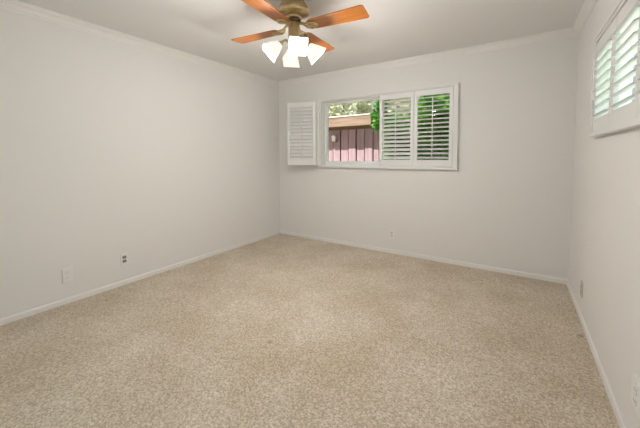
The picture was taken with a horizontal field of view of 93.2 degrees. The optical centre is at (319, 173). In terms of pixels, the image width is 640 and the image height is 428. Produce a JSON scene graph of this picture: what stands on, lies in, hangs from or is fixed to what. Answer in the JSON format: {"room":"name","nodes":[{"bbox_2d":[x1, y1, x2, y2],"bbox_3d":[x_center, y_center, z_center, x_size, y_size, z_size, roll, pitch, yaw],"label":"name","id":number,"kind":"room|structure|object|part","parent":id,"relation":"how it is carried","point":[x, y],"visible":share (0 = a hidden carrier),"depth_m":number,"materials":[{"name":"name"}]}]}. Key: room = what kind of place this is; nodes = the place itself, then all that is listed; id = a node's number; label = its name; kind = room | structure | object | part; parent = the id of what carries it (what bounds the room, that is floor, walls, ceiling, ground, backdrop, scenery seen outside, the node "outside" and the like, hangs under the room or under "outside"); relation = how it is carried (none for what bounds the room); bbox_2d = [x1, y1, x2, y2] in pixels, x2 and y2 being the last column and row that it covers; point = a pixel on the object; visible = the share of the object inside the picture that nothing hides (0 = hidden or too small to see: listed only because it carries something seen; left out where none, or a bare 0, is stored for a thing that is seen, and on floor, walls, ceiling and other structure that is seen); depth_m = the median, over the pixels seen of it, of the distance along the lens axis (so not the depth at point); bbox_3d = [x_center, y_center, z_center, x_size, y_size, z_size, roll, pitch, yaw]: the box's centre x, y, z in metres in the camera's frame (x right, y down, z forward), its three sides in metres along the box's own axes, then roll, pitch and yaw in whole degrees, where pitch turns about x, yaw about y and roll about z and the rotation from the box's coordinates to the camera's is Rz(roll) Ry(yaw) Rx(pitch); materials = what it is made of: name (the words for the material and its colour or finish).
{"room":"empty bedroom","nodes":[
{"label":"empty bedroom","id":0,"kind":"room"},
{"bbox_2d":[0,8,279,318],"bbox_3d":[-2.088,-0.108,2.848,0.150,2.440,5.300,2,4,33],"label":"wall","id":1,"kind":"structure","parent":0,"point":[109,148],"depth_m":2.89,"materials":[{"name":"white paint"}]},
{"bbox_2d":[62,267,72,282],"bbox_3d":[-2.177,0.878,2.611,0.015,0.122,0.072,2,4,33],"label":"wall outlet","id":2,"kind":"object","parent":1,"relation":"attached to","point":[67,273],"visible":1,"depth_m":2.61,"materials":[{"name":"white plastic"}]},
{"bbox_2d":[120,252,127,265],"bbox_3d":[-1.932,0.850,2.988,0.011,0.118,0.064,2,4,33],"label":"wall outlet","id":3,"kind":"object","parent":1,"relation":"attached to","point":[124,257],"visible":1,"depth_m":2.99,"materials":[{"name":"white plastic"}]},
{"bbox_2d":[0,0,278,86],"bbox_3d":[-1.722,-1.313,3.164,0.050,0.074,3.950,2,4,33],"label":"trim","id":4,"kind":"structure","parent":1,"relation":"attached to","point":[16,6],"depth_m":2.86,"materials":[{"name":"white paint"}]},
{"bbox_2d":[0,231,279,325],"bbox_3d":[-1.727,1.062,3.310,0.012,0.048,3.950,2,4,33],"label":"baseboard","id":5,"kind":"structure","parent":1,"relation":"attached to","point":[15,317],"depth_m":2.92,"materials":[{"name":"white paint"}]},
{"bbox_2d":[17,0,584,80],"bbox_3d":[-0.494,-1.324,1.730,3.972,0.100,5.300,2,4,33],"label":"ceiling","id":6,"kind":"structure","parent":0,"point":[393,29],"depth_m":2.72,"materials":[{"name":"white paint"}]},
{"bbox_2d":[231,0,368,67],"bbox_3d":[-0.195,-1.072,2.267,0.892,0.466,0.892,-1,3,-17],"label":"ceiling fan","id":7,"kind":"object","parent":6,"relation":"hanging from","point":[290,13],"visible":1,"depth_m":2.19,"materials":[{"name":"brown wood"}]},
{"bbox_3d":[-0.503,-1.093,2.428,0.437,0.006,0.154,1,11,28],"label":"fan blade","id":8,"kind":"part","parent":7,"relation":"part of","materials":[{"name":"brown wood"}]},
{"bbox_3d":[-0.357,-1.067,1.958,0.154,0.006,0.437,10,8,27],"label":"fan blade","id":9,"kind":"part","parent":7,"relation":"part of","materials":[{"name":"brown wood"}]},
{"bbox_3d":[-0.350,-0.906,2.241,0.140,0.138,0.128,-1,3,-13],"label":"lamp shade","id":10,"kind":"part","parent":7,"relation":"part of","materials":[{"name":"white glass"}]},
{"bbox_3d":[-0.229,-0.917,2.432,0.128,0.138,0.140,-1,3,-13],"label":"lamp shade","id":11,"kind":"part","parent":7,"relation":"part of","materials":[{"name":"white glass"}]},
{"bbox_3d":[-0.159,-0.900,2.120,0.128,0.138,0.140,-1,3,-13],"label":"lamp shade","id":12,"kind":"part","parent":7,"relation":"part of","materials":[{"name":"white glass"}]},
{"bbox_3d":[-0.038,-0.911,2.312,0.140,0.138,0.128,-1,3,-13],"label":"lamp shade","id":13,"kind":"part","parent":7,"relation":"part of","materials":[{"name":"white glass"}]},
{"bbox_3d":[-0.033,-1.103,2.574,0.154,0.006,0.437,-7,0,28],"label":"fan blade","id":14,"kind":"part","parent":7,"relation":"part of","materials":[{"name":"brown wood"}]},
{"bbox_3d":[0.114,-1.077,2.104,0.437,0.006,0.154,1,-4,28],"label":"fan blade","id":15,"kind":"part","parent":7,"relation":"part of","materials":[{"name":"brown wood"}]},
{"bbox_2d":[0,234,618,427],"bbox_3d":[-0.483,1.222,1.875,3.972,0.120,5.300,2,4,33],"label":"floor","id":16,"kind":"structure","parent":0,"point":[279,330],"depth_m":1.98,"materials":[{"name":"carpet"}]},
{"bbox_2d":[279,36,578,279],"bbox_3d":[0.921,-0.184,3.953,3.672,2.440,0.150,2,4,33],"label":"wall","id":17,"kind":"structure","parent":0,"point":[506,204],"depth_m":3.34,"materials":[{"name":"white paint"}]},
{"bbox_2d":[325,97,383,165],"bbox_3d":[0.834,-0.551,4.022,1.770,0.905,0.065,2,4,33],"label":"window","id":18,"kind":"structure","parent":17,"relation":"in","point":[327,162],"depth_m":4.36,"materials":[{"name":"white plastic"}]},
{"bbox_2d":[287,82,458,169],"bbox_3d":[0.578,-0.552,4.017,2.303,0.976,0.214,1,4,28],"label":"window shutters","id":19,"kind":"object","parent":17,"relation":"attached to","point":[304,138],"visible":1,"depth_m":3.78,"materials":[{"name":"white paint"}]},
{"bbox_3d":[-0.270,-0.571,4.413,0.439,0.908,0.026,1,3,16],"label":"shutter panel","id":20,"kind":"part","parent":19,"relation":"part of","materials":[{"name":"white paint"}]},
{"bbox_3d":[-0.212,-0.574,4.449,0.439,0.908,0.026,1,3,16],"label":"shutter panel","id":21,"kind":"part","parent":19,"relation":"part of","materials":[{"name":"white paint"}]},
{"bbox_3d":[0.940,-0.535,3.772,0.010,0.730,0.010,2,4,33],"label":"tilt rod","id":22,"kind":"part","parent":19,"relation":"part of","materials":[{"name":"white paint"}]},
{"bbox_3d":[0.958,-0.541,3.799,0.439,0.908,0.026,2,4,33],"label":"shutter panel","id":23,"kind":"part","parent":19,"relation":"part of","materials":[{"name":"white paint"}]},
{"bbox_3d":[1.308,-0.529,3.527,0.010,0.730,0.010,2,4,33],"label":"tilt rod","id":24,"kind":"part","parent":19,"relation":"part of","materials":[{"name":"white paint"}]},
{"bbox_3d":[1.328,-0.529,3.557,0.439,0.908,0.026,2,4,33],"label":"shutter panel","id":25,"kind":"part","parent":19,"relation":"part of","materials":[{"name":"white paint"}]},
{"bbox_2d":[389,230,393,238],"bbox_3d":[0.927,0.790,3.912,0.068,0.112,0.011,2,4,33],"label":"wall outlet","id":26,"kind":"object","parent":17,"relation":"attached to","point":[391,232],"visible":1,"depth_m":3.91,"materials":[{"name":"white plastic"}]},
{"bbox_2d":[280,230,566,284],"bbox_3d":[0.882,1.014,3.954,3.672,0.048,0.012,2,4,33],"label":"baseboard","id":27,"kind":"structure","parent":17,"relation":"attached to","point":[460,263],"depth_m":3.58,"materials":[{"name":"white paint"}]},
{"bbox_2d":[279,28,577,86],"bbox_3d":[0.861,-1.361,3.802,3.672,0.074,0.050,2,4,33],"label":"trim","id":28,"kind":"structure","parent":17,"relation":"attached to","point":[570,32],"depth_m":3.43,"materials":[{"name":"white paint"}]},
{"bbox_2d":[568,0,639,427],"bbox_3d":[1.110,-0.003,0.757,0.150,2.440,5.300,2,4,33],"label":"wall","id":29,"kind":"structure","parent":0,"point":[604,250],"depth_m":1.75,"materials":[{"name":"white paint"}]},
{"bbox_2d":[580,280,582,297],"bbox_3d":[2.014,0.893,2.332,0.011,0.112,0.072,2,4,33],"label":"wall outlet","id":30,"kind":"object","parent":29,"relation":"attached to","point":[581,283],"visible":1,"depth_m":2.32,"materials":[{"name":"beige plastic"}]},
{"bbox_2d":[573,0,596,35],"bbox_3d":[1.309,-1.213,1.183,0.050,0.074,3.950,2,4,33],"label":"trim","id":31,"kind":"structure","parent":29,"relation":"attached to","point":[588,5],"depth_m":2.47,"materials":[{"name":"white paint"}]},
{"bbox_2d":[567,280,626,427],"bbox_3d":[1.335,1.163,1.308,0.012,0.048,3.950,2,4,33],"label":"baseboard","id":32,"kind":"structure","parent":29,"relation":"attached to","point":[615,407],"depth_m":1.75,"materials":[{"name":"white paint"}]},
{"bbox_2d":[588,0,639,136],"bbox_3d":[1.343,-0.518,1.244,0.072,0.644,1.886,2,4,33],"label":"window shutters","id":33,"kind":"object","parent":29,"relation":"attached to","point":[622,25],"visible":1,"depth_m":1.57,"materials":[{"name":"white paint"}]},
{"bbox_3d":[1.707,-0.552,1.810,0.026,0.576,0.446,2,4,33],"label":"panel","id":34,"kind":"part","parent":33,"relation":"part of","materials":[{"name":"white paint"}]},
{"bbox_3d":[1.461,-0.530,1.435,0.026,0.576,0.446,2,4,33],"label":"panel","id":35,"kind":"part","parent":33,"relation":"part of","materials":[{"name":"white paint"}]},
{"bbox_3d":[1.216,-0.507,1.060,0.026,0.576,0.446,2,4,33],"label":"panel","id":36,"kind":"part","parent":33,"relation":"part of","materials":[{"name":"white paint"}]},
{"bbox_2d":[619,43,631,107],"bbox_3d":[1.438,-0.514,1.182,0.065,0.580,1.800,2,4,33],"label":"window","id":37,"kind":"structure","parent":29,"relation":"in","point":[626,94],"depth_m":1.91,"materials":[{"name":"white plastic"}]},
{"bbox_3d":[1.666,-0.551,1.544,0.020,0.506,0.898,2,4,33],"label":"sash","id":38,"kind":"part","parent":37,"relation":"part of","materials":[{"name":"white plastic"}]},
{"bbox_2d":[630,373,639,418],"bbox_3d":[1.291,0.907,1.232,0.017,0.118,0.115,2,4,33],"label":"wall outlet","id":39,"kind":"object","parent":29,"relation":"attached to","point":[635,383],"visible":1,"depth_m":1.23,"materials":[{"name":"white plastic"}]},
{"label":"outside","id":40,"kind":"structure","parent":0,"visible":0},
{"bbox_3d":[2.105,1.288,7.366,30.000,0.300,25.000,2,4,33],"label":"ground","id":41,"kind":"structure","parent":40,"visible":0},
{"bbox_2d":[329,100,373,116],"bbox_3d":[0.720,-1.241,10.653,2.621,4.390,2.260,2,4,33],"label":"tree","id":42,"kind":"object","parent":41,"relation":"on","point":[365,107],"visible":0.21,"depth_m":9.87,"materials":[{"name":"green plant"}]},
{"bbox_2d":[329,113,384,160],"bbox_3d":[0.456,-0.125,8.117,3.142,2.450,2.210,2,4,33],"label":"garden shed","id":43,"kind":"object","parent":41,"relation":"on","point":[356,141],"visible":0.18,"depth_m":6.84,"materials":[{"name":"brown wood"}]},
{"bbox_2d":[331,135,336,141],"bbox_3d":[0.332,-0.814,7.108,0.123,0.163,0.100,2,4,33],"label":"wall light","id":44,"kind":"object","parent":43,"relation":"attached to","point":[334,137],"visible":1,"depth_m":7.08,"materials":[{"name":"white glass"}]},
{"bbox_2d":[370,100,389,156],"bbox_3d":[1.149,-0.128,5.753,0.429,2.721,0.375,-3,4,-35],"label":"leafy shrub","id":45,"kind":"object","parent":41,"relation":"on","point":[375,114],"visible":0.44,"depth_m":5.67,"materials":[{"name":"green plant"}]},
{"bbox_2d":[378,110,409,159],"bbox_3d":[1.530,-0.044,6.270,0.667,2.491,0.666,-1,3,-15],"label":"leafy shrub","id":46,"kind":"object","parent":41,"relation":"on","point":[393,110],"visible":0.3,"depth_m":6.07,"materials":[{"name":"green plant"}]},
{"bbox_2d":[373,93,449,114],"bbox_3d":[2.830,-1.238,9.219,2.508,4.528,2.311,0,3,11],"label":"tree","id":47,"kind":"object","parent":41,"relation":"on","point":[447,93],"visible":0.02,"depth_m":8.81,"materials":[{"name":"green plant"}]},
{"bbox_2d":[407,93,449,159],"bbox_3d":[1.914,-0.066,5.014,0.943,2.675,0.837,1,3,13],"label":"leafy shrub","id":48,"kind":"object","parent":41,"relation":"on","point":[444,97],"visible":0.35,"depth_m":4.82,"materials":[{"name":"green plant"}]}
]}

